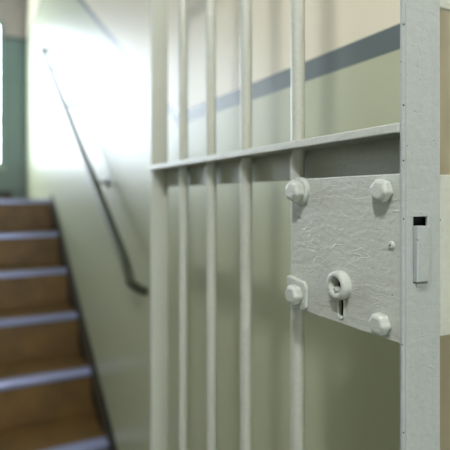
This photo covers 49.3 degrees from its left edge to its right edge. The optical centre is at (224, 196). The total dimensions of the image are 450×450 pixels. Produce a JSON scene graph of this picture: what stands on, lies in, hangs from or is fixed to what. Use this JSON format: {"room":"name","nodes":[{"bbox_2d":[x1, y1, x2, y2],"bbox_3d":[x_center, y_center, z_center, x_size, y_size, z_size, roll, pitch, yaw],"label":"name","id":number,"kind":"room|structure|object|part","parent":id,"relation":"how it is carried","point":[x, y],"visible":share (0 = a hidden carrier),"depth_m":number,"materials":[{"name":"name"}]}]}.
{"room":"prison interior","nodes":[
{"label":"prison interior","id":0,"kind":"room"},
{"bbox_2d":[0,0,26,198],"bbox_3d":[-3.122,-0.645,4.522,2.400,4.110,0.100,0,0,-27],"label":"wall","id":1,"kind":"structure","parent":0,"point":[13,13],"depth_m":4.97,"materials":[{"name":"paint"}]},
{"bbox_2d":[0,20,5,170],"bbox_3d":[-3.137,-1.022,4.480,2.075,1.515,0.120,0,0,-27],"label":"window","id":2,"kind":"structure","parent":1,"relation":"in","point":[2,168],"depth_m":4.94,"materials":[{"name":"white glass"}]},
{"bbox_3d":[-3.151,-1.040,4.507,2.035,1.480,0.060,0,0,-27],"label":"frame","id":3,"kind":"part","parent":2,"relation":"part of","materials":[{"name":"grey paint"}]},
{"bbox_2d":[0,191,11,198],"bbox_3d":[-3.159,-0.013,4.435,2.255,0.085,0.020,0,0,-27],"label":"baseboard","id":4,"kind":"structure","parent":1,"relation":"attached to","point":[3,195],"depth_m":4.92,"materials":[{"name":"grey paint"}]},
{"bbox_2d":[27,0,399,449],"bbox_3d":[-0.383,-0.645,1.941,0.100,4.110,7.200,0,0,-27],"label":"wall","id":5,"kind":"structure","parent":0,"point":[100,49],"depth_m":1.20,"materials":[{"name":"paint"}]},
{"bbox_2d":[40,47,147,295],"bbox_3d":[-0.782,-0.375,2.526,0.077,1.384,2.224,0,0,-27],"label":"handrail","id":6,"kind":"object","parent":5,"relation":"attached to","point":[131,283],"visible":1,"depth_m":1.91,"materials":[{"name":"black metal"}]},
{"bbox_2d":[440,9,449,449],"bbox_3d":[0.296,0.355,0.476,0.038,2.110,0.235,0,0,-27],"label":"trim","id":7,"kind":"structure","parent":5,"relation":"attached to","point":[444,15],"depth_m":0.54,"materials":[{"name":"beige paint"}]},
{"bbox_3d":[-1.493,1.460,1.367,2.600,0.100,7.200,0,0,-27],"label":"floor","id":8,"kind":"structure","parent":0,"visible":0},
{"bbox_2d":[0,195,116,449],"bbox_3d":[-2.118,0.711,2.578,2.398,1.456,4.271,0,0,-27],"label":"staircase","id":9,"kind":"structure","parent":8,"relation":"on","point":[51,389],"depth_m":2.42,"materials":[{"name":"brown wood"}]},
{"bbox_2d":[147,0,449,449],"bbox_3d":[0.015,0.395,0.719,0.118,2.030,0.678,0,0,-32],"label":"gate","id":10,"kind":"object","parent":8,"relation":"on","point":[370,207],"visible":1,"depth_m":0.51,"materials":[{"name":"grey metal"}]},
{"bbox_2d":[294,177,309,204],"bbox_3d":[0.082,-0.007,0.536,0.005,0.030,0.030,0,0,-27],"label":"washer","id":11,"kind":"object","parent":10,"relation":"in","point":[301,185],"depth_m":0.52,"materials":[{"name":"grey metal"}]},
{"bbox_3d":[0.113,0.052,0.484,0.003,0.144,0.158,0,0,-27],"label":"lock plate","id":12,"kind":"part","parent":10,"relation":"part of","materials":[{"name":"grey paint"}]},
{"bbox_3d":[0.202,-0.202,0.441,0.030,0.068,0.004,0,0,-27],"label":"keeper plate","id":13,"kind":"part","parent":10,"relation":"part of","materials":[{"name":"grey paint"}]}
]}

